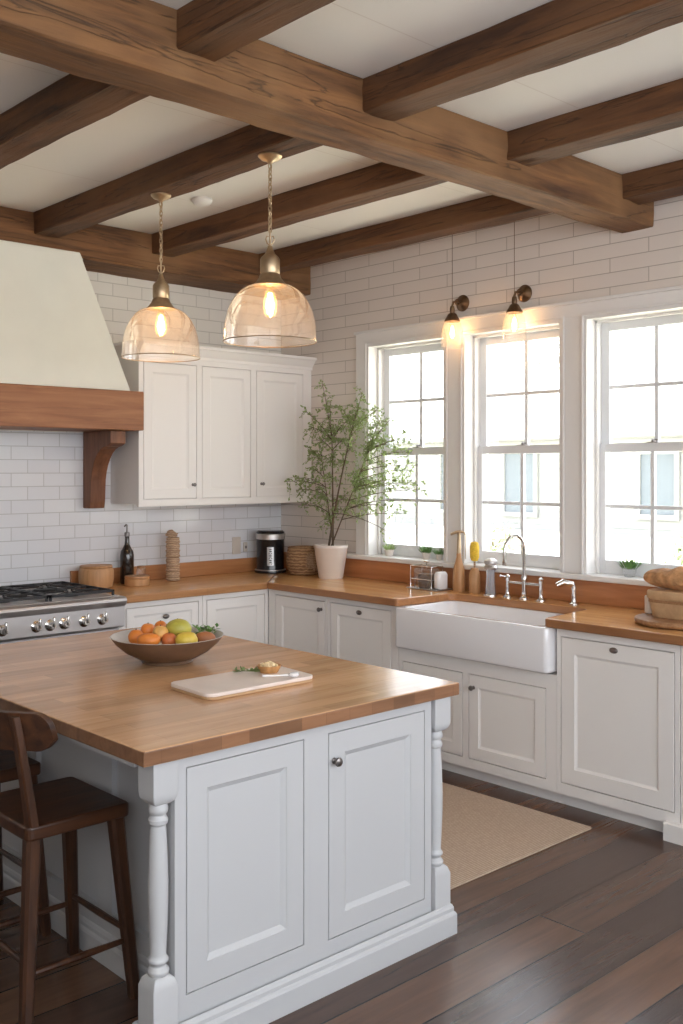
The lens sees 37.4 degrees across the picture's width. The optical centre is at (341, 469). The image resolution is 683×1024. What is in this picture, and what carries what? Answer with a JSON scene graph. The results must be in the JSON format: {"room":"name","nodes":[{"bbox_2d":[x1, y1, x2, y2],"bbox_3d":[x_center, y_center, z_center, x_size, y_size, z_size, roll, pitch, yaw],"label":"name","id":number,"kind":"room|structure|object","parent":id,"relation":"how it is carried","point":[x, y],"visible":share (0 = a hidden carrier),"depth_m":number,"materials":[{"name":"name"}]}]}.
{"room":"kitchen","nodes":[
{"label":"kitchen","id":0,"kind":"room"},
{"bbox_2d":[0,271,280,643],"bbox_3d":[-2.561,0.085,5.593,5.600,3.110,0.200,0,0,-43],"label":"wall","id":1,"kind":"structure","parent":0,"point":[46,531],"depth_m":6.50,"materials":[{"name":"tile"}]},
{"bbox_2d":[0,240,143,507],"bbox_3d":[-2.002,-0.519,5.668,1.790,1.518,0.447,0,0,-43],"label":"range hood","id":2,"kind":"object","parent":1,"relation":"attached to","point":[61,369],"visible":1,"depth_m":5.80,"materials":[{"name":"paint"}]},
{"bbox_2d":[70,557,255,583],"bbox_3d":[-1.066,0.676,6.832,1.677,0.096,0.020,0,0,-43],"label":"wooden upstand","id":3,"kind":"object","parent":1,"relation":"attached to","point":[187,569],"visible":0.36,"depth_m":6.89,"materials":[{"name":"brown wood"}]},
{"bbox_2d":[111,339,316,506],"bbox_3d":[-0.847,-0.282,6.778,1.470,1.020,0.395,0,0,-43],"label":"upper cabinet","id":4,"kind":"object","parent":1,"relation":"attached to","point":[225,426],"visible":0.96,"depth_m":6.59,"materials":[{"name":"white paint"}]},
{"bbox_2d":[232,537,240,553],"bbox_3d":[-0.742,0.535,7.141,0.072,0.120,0.012,0,0,-43],"label":"wall outlet","id":5,"kind":"object","parent":1,"relation":"attached to","point":[236,541],"visible":1,"depth_m":7.13,"materials":[{"name":"beige plastic"}]},
{"bbox_2d":[243,542,246,551],"bbox_3d":[-0.683,0.550,7.194,0.034,0.070,0.016,0,0,-43],"label":"wall switch","id":6,"kind":"object","parent":1,"relation":"attached to","point":[244,543],"visible":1,"depth_m":7.19,"materials":[{"name":"beige plastic"}]},
{"bbox_2d":[0,769,682,1023],"bbox_3d":[0.139,1.700,2.914,5.900,0.120,7.800,0,0,-43],"label":"floor","id":7,"kind":"structure","parent":0,"point":[586,927],"depth_m":3.40,"materials":[{"name":"brown wood"}]},
{"bbox_2d":[0,749,51,935],"bbox_3d":[-1.332,1.171,3.574,0.452,0.938,0.479,0,0,-43],"label":"counter stool","id":8,"kind":"object","parent":7,"relation":"on","point":[8,769],"visible":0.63,"depth_m":3.56,"materials":[{"name":"brown wood"}]},
{"bbox_2d":[0,581,126,643],"bbox_3d":[-1.921,1.160,5.531,1.292,0.960,0.743,0,0,-43],"label":"range cooker","id":9,"kind":"object","parent":7,"relation":"on","point":[60,609],"visible":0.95,"depth_m":5.52,"materials":[{"name":"silver metal"}]},
{"bbox_2d":[0,628,118,643],"bbox_3d":[-1.935,1.222,5.546,1.292,0.635,0.702,0,0,-43],"label":"oven","id":10,"kind":"object","parent":9,"relation":"in","point":[92,630],"depth_m":5.48,"materials":[{"name":"silver metal"}]},
{"bbox_2d":[0,587,119,607],"bbox_3d":[-1.939,0.715,5.550,1.252,0.004,0.650,0,0,-43],"label":"cooktop","id":11,"kind":"object","parent":9,"relation":"in","point":[105,594],"depth_m":5.60,"materials":[{"name":"silver metal"}]},
{"bbox_2d":[0,710,139,1023],"bbox_3d":[-0.931,1.171,3.148,0.452,0.938,0.479,0,0,-43],"label":"counter stool","id":12,"kind":"object","parent":7,"relation":"on","point":[34,813],"visible":1,"depth_m":3.05,"materials":[{"name":"brown wood"}]},
{"bbox_2d":[119,596,201,629],"bbox_3d":[-1.254,1.205,6.205,0.591,0.870,0.565,0,0,-43],"label":"base cabinet","id":13,"kind":"object","parent":7,"relation":"on","point":[189,609],"visible":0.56,"depth_m":6.02,"materials":[{"name":"white paint"}]},
{"bbox_2d":[80,569,682,645],"bbox_3d":[0.356,0.747,5.302,1.721,0.044,4.198,0,0,-43],"label":"countertop","id":14,"kind":"structure","parent":13,"relation":"on","point":[615,621],"depth_m":5.92,"materials":[{"name":"brown wood"}]},
{"bbox_2d":[78,564,113,587],"bbox_3d":[-1.512,0.654,6.228,0.214,0.141,0.214,0,0,-43],"label":"wooden canister","id":15,"kind":"object","parent":14,"relation":"on","point":[98,575],"visible":0.85,"depth_m":6.14,"materials":[{"name":"brown wood"}]},
{"bbox_2d":[120,524,133,583],"bbox_3d":[-1.368,0.534,6.444,0.088,0.381,0.088,0,0,-43],"label":"bottle","id":16,"kind":"object","parent":14,"relation":"on","point":[126,554],"visible":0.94,"depth_m":6.41,"materials":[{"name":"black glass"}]},
{"bbox_2d":[124,574,149,586],"bbox_3d":[-1.283,0.695,6.343,0.156,0.061,0.155,0,0,-43],"label":"wooden box","id":17,"kind":"object","parent":14,"relation":"on","point":[138,580],"visible":1,"depth_m":6.28,"materials":[{"name":"brown wood"}]},
{"bbox_2d":[165,530,179,580],"bbox_3d":[-1.104,0.558,6.608,0.100,0.334,0.098,0,0,-43],"label":"cylinder","id":18,"kind":"object","parent":14,"relation":"on","point":[172,550],"visible":1,"depth_m":6.57,"materials":[{"name":"brown wood"}]},
{"bbox_2d":[254,530,285,573],"bbox_3d":[-0.503,0.575,7.147,0.224,0.300,0.224,0,0,-43],"label":"canister","id":19,"kind":"object","parent":14,"relation":"on","point":[269,543],"visible":1,"depth_m":7.06,"materials":[{"name":"black metal"}]},
{"bbox_2d":[286,545,317,574],"bbox_3d":[-0.262,0.629,7.021,0.245,0.192,0.248,0,0,-43],"label":"wicker basket","id":20,"kind":"object","parent":14,"relation":"on","point":[300,559],"visible":0.88,"depth_m":6.92,"materials":[{"name":"wicker"}]},
{"bbox_2d":[284,380,427,578],"bbox_3d":[0.116,0.063,6.547,1.128,1.324,0.351,0,0,38],"label":"potted tree","id":21,"kind":"object","parent":14,"relation":"on","point":[330,557],"visible":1,"depth_m":6.66,"materials":[{"name":"green plant"}]},
{"bbox_2d":[406,560,451,590],"bbox_3d":[0.533,0.638,6.152,0.140,0.171,0.250,0,0,-43],"label":"caddy","id":22,"kind":"object","parent":14,"relation":"on","point":[425,580],"visible":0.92,"depth_m":6.14,"materials":[{"name":"silver metal"}]},
{"bbox_2d":[406,586,451,590],"bbox_3d":[0.533,0.721,6.152,0.140,0.006,0.250,0,0,-43],"label":"tray","id":23,"kind":"object","parent":22,"relation":"on","point":[431,588],"depth_m":6.11,"materials":[{"name":"brown wood"}]},
{"bbox_2d":[434,571,447,588],"bbox_3d":[0.598,0.664,6.082,0.090,0.105,0.052,0,0,-43],"label":"holder","id":24,"kind":"object","parent":22,"relation":"on","point":[440,577],"visible":1,"depth_m":6.05,"materials":[{"name":"white ceramic"}]},
{"bbox_2d":[450,530,465,591],"bbox_3d":[0.701,0.542,6.050,0.079,0.365,0.077,0,0,-43],"label":"spray bottle","id":25,"kind":"object","parent":14,"relation":"on","point":[458,570],"visible":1,"depth_m":6.03,"materials":[{"name":"brown wood"}]},
{"bbox_2d":[284,552,658,609],"bbox_3d":[0.979,0.662,5.883,0.020,0.124,4.198,0,0,-43],"label":"wooden upstand","id":26,"kind":"object","parent":14,"relation":"on","point":[602,593],"visible":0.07,"depth_m":5.78,"materials":[{"name":"brown wood"}]},
{"bbox_2d":[469,541,479,592],"bbox_3d":[0.785,0.573,5.955,0.068,0.304,0.068,0,0,-43],"label":"brush","id":27,"kind":"object","parent":14,"relation":"on","point":[474,575],"visible":1,"depth_m":5.93,"materials":[{"name":"brown wood"}]},
{"bbox_2d":[396,601,562,673],"bbox_3d":[0.829,0.882,5.457,0.504,0.225,1.036,0,0,-43],"label":"farmhouse sink","id":28,"kind":"object","parent":14,"relation":"in","point":[517,638],"visible":0.8,"depth_m":5.32,"materials":[{"name":"white ceramic"}]},
{"bbox_2d":[483,558,497,595],"bbox_3d":[0.862,0.618,5.836,0.084,0.214,0.084,0,0,-43],"label":"glass soap dispenser","id":29,"kind":"object","parent":14,"relation":"on","point":[490,563],"visible":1,"depth_m":5.81,"materials":[{"name":"silver metal"}]},
{"bbox_2d":[499,534,545,600],"bbox_3d":[0.976,0.540,5.628,0.190,0.369,0.290,0,0,-43],"label":"bridge faucet","id":30,"kind":"object","parent":14,"relation":"on","point":[523,583],"visible":1,"depth_m":5.66,"materials":[{"name":"silver metal"}]},
{"bbox_2d":[556,579,578,604],"bbox_3d":[1.219,0.658,5.455,0.124,0.135,0.051,0,0,-3],"label":"sprayer","id":31,"kind":"object","parent":14,"relation":"on","point":[562,582],"visible":1,"depth_m":5.45,"materials":[{"name":"silver metal"}]},
{"bbox_2d":[634,613,682,629],"bbox_3d":[1.587,0.708,4.734,0.416,0.031,0.416,0,0,-43],"label":"round wooden board","id":32,"kind":"object","parent":14,"relation":"on","point":[645,619],"visible":0.81,"depth_m":4.62,"materials":[{"name":"brown wood"}]},
{"bbox_2d":[644,595,651,613],"bbox_3d":[1.486,0.649,4.872,0.046,0.084,0.046,0,0,-43],"label":"wooden cup","id":33,"kind":"object","parent":32,"relation":"on","point":[647,603],"visible":0.62,"depth_m":4.86,"materials":[{"name":"wood"}]},
{"bbox_2d":[647,587,682,620],"bbox_3d":[1.612,0.628,4.737,0.262,0.126,0.294,0,0,-43],"label":"wooden box","id":34,"kind":"object","parent":32,"relation":"on","point":[666,603],"visible":0.91,"depth_m":4.68,"materials":[{"name":"brown wood"}]},
{"bbox_2d":[643,566,682,590],"bbox_3d":[1.619,0.508,4.730,0.169,0.110,0.420,0,0,-43],"label":"bread loaf","id":35,"kind":"object","parent":34,"relation":"on","point":[672,579],"visible":1,"depth_m":4.74,"materials":[{"name":"brown food"}]},
{"bbox_2d":[0,625,458,1023],"bbox_3d":[-0.688,1.195,3.806,1.290,0.890,1.859,0,0,-43],"label":"kitchen island","id":36,"kind":"object","parent":7,"relation":"on","point":[285,852],"visible":0.99,"depth_m":3.20,"materials":[{"name":"grey paint"}]},
{"bbox_2d":[110,627,223,665],"bbox_3d":[-0.680,0.697,3.948,0.439,0.104,0.439,0,0,-43],"label":"fruit bowl","id":37,"kind":"object","parent":36,"relation":"on","point":[160,654],"visible":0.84,"depth_m":3.81,"materials":[{"name":"wood"}]},
{"bbox_2d":[128,629,142,643],"bbox_3d":[-0.803,0.653,3.948,0.061,0.064,0.062,0,0,-43],"label":"orange","id":38,"kind":"object","parent":37,"relation":"in","point":[132,637],"visible":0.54,"depth_m":3.92,"materials":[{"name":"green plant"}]},
{"bbox_2d":[137,633,160,643],"bbox_3d":[-0.743,0.657,3.893,0.079,0.053,0.077,0,0,-43],"label":"orange","id":39,"kind":"object","parent":37,"relation":"in","point":[146,638],"visible":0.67,"depth_m":3.87,"materials":[{"name":"orange food"}]},
{"bbox_2d":[153,625,167,640],"bbox_3d":[-0.708,0.637,3.948,0.061,0.063,0.062,0,0,-43],"label":"apricot","id":40,"kind":"object","parent":37,"relation":"in","point":[160,630],"visible":0.62,"depth_m":3.92,"materials":[{"name":"orange plant"}]},
{"bbox_2d":[155,620,165,626],"bbox_3d":[-0.725,0.627,4.049,0.047,0.049,0.048,0,0,-43],"label":"apricot","id":41,"kind":"object","parent":37,"relation":"in","point":[162,623],"visible":0.52,"depth_m":4.03,"materials":[{"name":"orange plant"}]},
{"bbox_2d":[161,632,175,643],"bbox_3d":[-0.671,0.661,3.928,0.061,0.061,0.061,0,0,-43],"label":"orange","id":42,"kind":"object","parent":37,"relation":"in","point":[167,638],"visible":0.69,"depth_m":3.91,"materials":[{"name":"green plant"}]},
{"bbox_2d":[166,618,191,635],"bbox_3d":[-0.644,0.627,3.994,0.095,0.078,0.094,0,0,-43],"label":"pear","id":43,"kind":"object","parent":37,"relation":"in","point":[176,626],"visible":0.64,"depth_m":3.96,"materials":[{"name":"green plant"}]},
{"bbox_2d":[175,632,197,643],"bbox_3d":[-0.600,0.659,3.903,0.083,0.066,0.082,0,0,-43],"label":"lemon","id":44,"kind":"object","parent":37,"relation":"in","point":[184,637],"visible":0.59,"depth_m":3.88,"materials":[{"name":"yellow food"}]},
{"bbox_2d":[192,623,218,633],"bbox_3d":[-0.544,0.638,4.039,0.110,0.049,0.091,0,0,-21],"label":"herb sprig","id":45,"kind":"object","parent":37,"relation":"in","point":[209,629],"visible":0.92,"depth_m":4.04,"materials":[{"name":"green plant"}]},
{"bbox_2d":[196,632,215,641],"bbox_3d":[-0.535,0.660,3.958,0.073,0.050,0.072,0,0,-43],"label":"orange","id":46,"kind":"object","parent":37,"relation":"in","point":[202,636],"visible":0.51,"depth_m":3.94,"materials":[{"name":"orange food"}]},
{"bbox_3d":[-0.762,0.672,4.018,0.052,0.054,0.053,0,0,-43],"label":"orange","id":47,"kind":"object","parent":37,"relation":"in","visible":0},
{"bbox_2d":[141,623,154,633],"bbox_3d":[-0.766,0.635,3.999,0.060,0.061,0.060,0,0,-43],"label":"orange","id":48,"kind":"object","parent":47,"relation":"on","point":[146,628],"visible":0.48,"depth_m":3.98,"materials":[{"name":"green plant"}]},
{"bbox_2d":[171,666,311,699],"bbox_3d":[-0.341,0.739,3.524,0.476,0.022,0.255,0,0,-43],"label":"serving board","id":49,"kind":"object","parent":36,"relation":"on","point":[228,684],"visible":0.84,"depth_m":3.46,"materials":[{"name":"white wood"}]},
{"bbox_2d":[232,666,259,671],"bbox_3d":[-0.335,0.712,3.612,0.112,0.025,0.047,0,0,-2],"label":"herb sprig","id":50,"kind":"object","parent":49,"relation":"on","point":[255,669],"visible":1,"depth_m":3.61,"materials":[{"name":"green plant"}]},
{"bbox_2d":[257,661,280,673],"bbox_3d":[-0.261,0.708,3.632,0.088,0.038,0.088,0,0,-43],"label":"tart","id":51,"kind":"object","parent":49,"relation":"on","point":[269,667],"visible":1,"depth_m":3.60,"materials":[{"name":"beige food"}]},
{"bbox_2d":[263,672,298,676],"bbox_3d":[-0.211,0.718,3.537,0.129,0.019,0.035,0,0,-10],"label":"ceramic spoon","id":52,"kind":"object","parent":49,"relation":"on","point":[292,674],"visible":1,"depth_m":3.54,"materials":[{"name":"white ceramic"}]},
{"bbox_2d":[202,588,267,643],"bbox_3d":[-0.852,1.205,6.590,0.515,0.870,0.551,0,0,-43],"label":"base cabinet","id":53,"kind":"object","parent":7,"relation":"on","point":[242,615],"visible":0.27,"depth_m":6.41,"materials":[{"name":"white paint"}]},
{"bbox_2d":[269,589,327,655],"bbox_3d":[-0.090,1.205,6.533,0.582,0.870,0.567,0,0,-43],"label":"base cabinet","id":54,"kind":"object","parent":7,"relation":"on","point":[297,621],"visible":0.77,"depth_m":6.35,"materials":[{"name":"white paint"}]},
{"bbox_2d":[328,597,415,669],"bbox_3d":[0.313,1.205,6.113,0.565,0.870,0.592,0,0,-43],"label":"base cabinet","id":55,"kind":"object","parent":7,"relation":"on","point":[361,632],"visible":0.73,"depth_m":5.93,"materials":[{"name":"white paint"}]},
{"bbox_2d":[398,648,562,803],"bbox_3d":[0.876,1.322,5.497,0.582,0.636,1.068,0,0,-43],"label":"base cabinet","id":56,"kind":"object","parent":7,"relation":"on","point":[502,729],"visible":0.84,"depth_m":5.20,"materials":[{"name":"white paint"}]},
{"bbox_2d":[441,782,590,889],"bbox_3d":[0.332,1.635,4.669,1.115,0.008,1.195,0,0,-43],"label":"jute rug","id":57,"kind":"object","parent":7,"relation":"on","point":[482,835],"visible":0.29,"depth_m":4.54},
{"bbox_2d":[557,629,680,831],"bbox_3d":[1.468,1.205,4.873,0.565,0.870,0.648,0,0,-43],"label":"base cabinet","id":58,"kind":"object","parent":7,"relation":"on","point":[619,699],"visible":0.98,"depth_m":4.68,"materials":[{"name":"white paint"}]},
{"bbox_2d":[663,646,682,845],"bbox_3d":[1.899,1.205,4.393,0.588,0.870,0.764,0,0,-43],"label":"base cabinet","id":59,"kind":"object","parent":7,"relation":"on","point":[672,831],"visible":0.91,"depth_m":4.45,"materials":[{"name":"white paint"}]},
{"bbox_2d":[0,0,682,253],"bbox_3d":[0.139,-1.570,2.914,5.900,0.200,7.800,0,0,-43],"label":"ceiling","id":60,"kind":"structure","parent":0,"point":[359,38],"depth_m":4.20,"materials":[{"name":"paint"}]},
{"bbox_2d":[0,74,148,168],"bbox_3d":[-1.448,-1.404,4.333,0.170,0.128,2.510,0,0,-43],"label":"joist","id":61,"kind":"object","parent":60,"relation":"attached to","point":[72,103],"visible":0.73,"depth_m":3.88,"materials":[{"name":"brown wood"}]},
{"bbox_2d":[0,206,310,300],"bbox_3d":[-2.307,-1.354,5.465,5.398,0.228,0.342,0,0,-43],"label":"ceiling beam","id":62,"kind":"structure","parent":60,"relation":"attached to","point":[105,249],"depth_m":6.36,"materials":[{"name":"brown wood"}]},
{"bbox_2d":[33,125,322,237],"bbox_3d":[-0.842,-1.404,4.898,0.167,0.129,2.510,0,0,-43],"label":"joist","id":63,"kind":"object","parent":60,"relation":"attached to","point":[234,153],"visible":0.85,"depth_m":4.78,"materials":[{"name":"brown wood"}]},
{"bbox_2d":[121,192,199,361],"bbox_3d":[-0.882,-0.944,4.935,0.382,0.798,0.382,0,0,-17],"label":"pendant light","id":64,"kind":"object","parent":63,"relation":"hanging from","point":[160,302],"visible":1,"depth_m":4.91,"materials":[{"name":"gold metal"}]},
{"bbox_2d":[223,152,316,347],"bbox_3d":[-0.305,-0.944,4.316,0.402,0.798,0.402,0,0,28],"label":"pendant light","id":65,"kind":"object","parent":63,"relation":"hanging from","point":[269,278],"visible":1,"depth_m":4.29,"materials":[{"name":"clear glass"}]},
{"bbox_2d":[191,196,212,206],"bbox_3d":[-0.757,-1.453,5.483,0.116,0.034,0.116,0,0,-43],"label":"smoke detector","id":66,"kind":"object","parent":60,"relation":"attached to","point":[202,201],"visible":1,"depth_m":5.45,"materials":[{"name":"white plastic"}]},
{"bbox_2d":[177,0,334,61],"bbox_3d":[1.090,-1.405,1.604,0.167,0.127,4.585,0,0,-43],"label":"joist","id":67,"kind":"object","parent":60,"relation":"attached to","point":[212,30],"visible":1,"depth_m":3.09,"materials":[{"name":"brown wood"}]},
{"bbox_2d":[152,162,447,256],"bbox_3d":[-0.270,-1.404,5.431,0.170,0.128,2.510,0,0,-43],"label":"joist","id":68,"kind":"object","parent":60,"relation":"attached to","point":[379,181],"visible":0.83,"depth_m":5.31,"materials":[{"name":"brown wood"}]},
{"bbox_2d":[0,0,653,232],"bbox_3d":[-0.426,-1.357,3.446,5.398,0.223,0.205,0,0,-43],"label":"ceiling beam","id":69,"kind":"structure","parent":60,"relation":"attached to","point":[129,44],"depth_m":3.58,"materials":[{"name":"brown wood"}]},
{"bbox_2d":[259,195,551,272],"bbox_3d":[0.342,-1.404,6.001,0.155,0.129,2.510,0,0,-43],"label":"joist","id":70,"kind":"object","parent":60,"relation":"attached to","point":[492,210],"visible":0.86,"depth_m":5.88,"materials":[{"name":"brown wood"}]},
{"bbox_2d":[362,0,682,120],"bbox_3d":[1.704,-1.403,2.176,0.186,0.129,4.585,0,0,-43],"label":"joist","id":71,"kind":"object","parent":60,"relation":"attached to","point":[555,33],"visible":1,"depth_m":3.32,"materials":[{"name":"brown wood"}]},
{"bbox_2d":[507,78,682,166],"bbox_3d":[2.338,-1.404,2.766,0.177,0.127,4.585,0,0,-43],"label":"joist","id":72,"kind":"object","parent":60,"relation":"attached to","point":[656,109],"visible":1,"depth_m":4.07,"materials":[{"name":"brown wood"}]},
{"bbox_2d":[622,159,682,204],"bbox_3d":[3.009,-1.403,3.391,0.163,0.129,4.585,0,0,-43],"label":"joist","id":73,"kind":"object","parent":60,"relation":"attached to","point":[664,181],"visible":1,"depth_m":4.91,"materials":[{"name":"brown wood"}]},
{"bbox_2d":[281,195,682,553],"bbox_3d":[2.159,0.085,4.796,0.220,3.110,7.800,0,0,-43],"label":"wall","id":74,"kind":"structure","parent":0,"point":[561,259],"depth_m":6.31,"materials":[{"name":"tile"}]},
{"bbox_2d":[366,335,444,561],"bbox_3d":[0.500,-0.126,6.575,0.261,1.428,0.701,0,0,-43],"label":"window","id":75,"kind":"structure","parent":74,"relation":"in","point":[379,356],"depth_m":6.74,"materials":[{"name":"white paint"}]},
{"bbox_2d":[444,235,468,341],"bbox_3d":[0.679,-1.103,6.098,0.168,0.727,0.138,0,0,-43],"label":"wall sconce","id":76,"kind":"object","parent":74,"relation":"attached to","point":[462,303],"visible":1,"depth_m":6.09,"materials":[{"name":"gold metal"}]},
{"bbox_2d":[346,553,657,586],"bbox_3d":[1.022,0.583,5.910,0.205,0.030,2.700,0,0,-43],"label":"trim","id":77,"kind":"structure","parent":74,"relation":"attached to","point":[533,571],"depth_m":5.79,"materials":[{"name":"white paint"}]},
{"bbox_2d":[382,542,396,555],"bbox_3d":[0.308,0.520,6.655,0.118,0.097,0.129,0,0,-43],"label":"potted herb","id":78,"kind":"object","parent":77,"relation":"on","point":[388,551],"visible":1,"depth_m":6.64,"materials":[{"name":"plant"}]},
{"bbox_2d":[384,549,393,555],"bbox_3d":[0.315,0.547,6.665,0.070,0.042,0.069,0,0,-43],"label":"pot","id":79,"kind":"object","parent":78,"relation":"on","point":[388,552],"depth_m":6.64,"materials":[{"name":"ceramic"}]},
{"bbox_2d":[418,545,433,558],"bbox_3d":[0.534,0.521,6.417,0.112,0.095,0.127,0,0,-43],"label":"potted herb","id":80,"kind":"object","parent":77,"relation":"on","point":[426,552],"visible":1,"depth_m":6.40,"materials":[{"name":"plant"}]},
{"bbox_2d":[422,553,430,558],"bbox_3d":[0.539,0.547,6.424,0.060,0.042,0.059,0,0,-43],"label":"pot","id":81,"kind":"object","parent":80,"relation":"on","point":[425,555],"depth_m":6.40,"materials":[{"name":"ceramic"}]},
{"bbox_2d":[432,547,443,559],"bbox_3d":[0.612,0.526,6.345,0.108,0.085,0.099,0,0,-5],"label":"potted herb","id":82,"kind":"object","parent":77,"relation":"on","point":[439,555],"visible":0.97,"depth_m":6.33,"materials":[{"name":"plant"}]},
{"bbox_2d":[436,554,442,559],"bbox_3d":[0.614,0.549,6.343,0.044,0.038,0.044,0,0,-43],"label":"pot","id":83,"kind":"object","parent":82,"relation":"on","point":[439,556],"depth_m":6.33,"materials":[{"name":"ceramic"}]},
{"bbox_2d":[615,556,641,576],"bbox_3d":[1.519,0.512,5.347,0.129,0.111,0.164,0,0,-43],"label":"succulent bowl","id":84,"kind":"object","parent":77,"relation":"on","point":[630,564],"visible":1,"depth_m":5.33,"materials":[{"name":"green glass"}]},
{"bbox_2d":[462,320,561,571],"bbox_3d":[1.074,-0.126,5.959,0.261,1.428,0.725,0,0,-43],"label":"window","id":85,"kind":"structure","parent":74,"relation":"in","point":[476,448],"depth_m":6.13,"materials":[{"name":"white paint"}]},
{"bbox_2d":[502,222,531,331],"bbox_3d":[0.995,-1.103,5.759,0.168,0.727,0.138,0,0,-43],"label":"wall sconce","id":86,"kind":"object","parent":74,"relation":"attached to","point":[524,293],"visible":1,"depth_m":5.75,"materials":[{"name":"gold metal"}]},
{"bbox_2d":[354,285,682,573],"bbox_3d":[0.984,-0.178,5.870,0.034,1.499,2.614,0,0,-43],"label":"trim","id":87,"kind":"structure","parent":74,"relation":"attached to","point":[571,314],"depth_m":5.60,"materials":[{"name":"white paint"}]},
{"bbox_2d":[584,304,682,576],"bbox_3d":[1.651,-0.126,5.339,0.261,1.428,0.697,0,0,-43],"label":"window","id":88,"kind":"structure","parent":74,"relation":"in","point":[599,329],"depth_m":5.51,"materials":[{"name":"white paint"}]},
{"label":"outside","id":89,"kind":"structure","parent":0,"visible":0},
{"bbox_2d":[393,522,682,564],"bbox_3d":[14.803,1.215,35.295,59.700,1.150,80.000,0,0,-43],"label":"ground","id":90,"kind":"structure","parent":89,"point":[541,542],"depth_m":19.46,"materials":[{"name":"white"}]},
{"bbox_2d":[489,521,519,551],"bbox_3d":[2.693,1.257,18.004,1.021,0.670,1.043,0,0,-25],"label":"shrub","id":91,"kind":"object","parent":90,"relation":"on","point":[504,535],"visible":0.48,"depth_m":17.83,"materials":[{"name":"green plant"}]},
{"bbox_2d":[393,363,682,537],"bbox_3d":[3.154,-0.260,27.041,6.000,4.200,19.400,0,0,-43],"label":"house","id":92,"kind":"structure","parent":90,"relation":"on","point":[633,408],"depth_m":22.16,"materials":[{"name":"grey"}]},
{"bbox_2d":[490,324,678,378],"bbox_3d":[8.267,-3.033,36.164,7.509,8.346,7.503,0,0,-43],"label":"tree","id":93,"kind":"object","parent":90,"relation":"on","point":[639,333],"visible":0.19,"depth_m":35.18,"materials":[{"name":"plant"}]},
{"bbox_2d":[664,534,682,564],"bbox_3d":[4.401,1.218,12.796,0.696,0.886,0.603,0,0,-43],"label":"shrub","id":94,"kind":"object","parent":90,"relation":"on","point":[675,546],"visible":0.45,"depth_m":12.80,"materials":[{"name":"green plant"}]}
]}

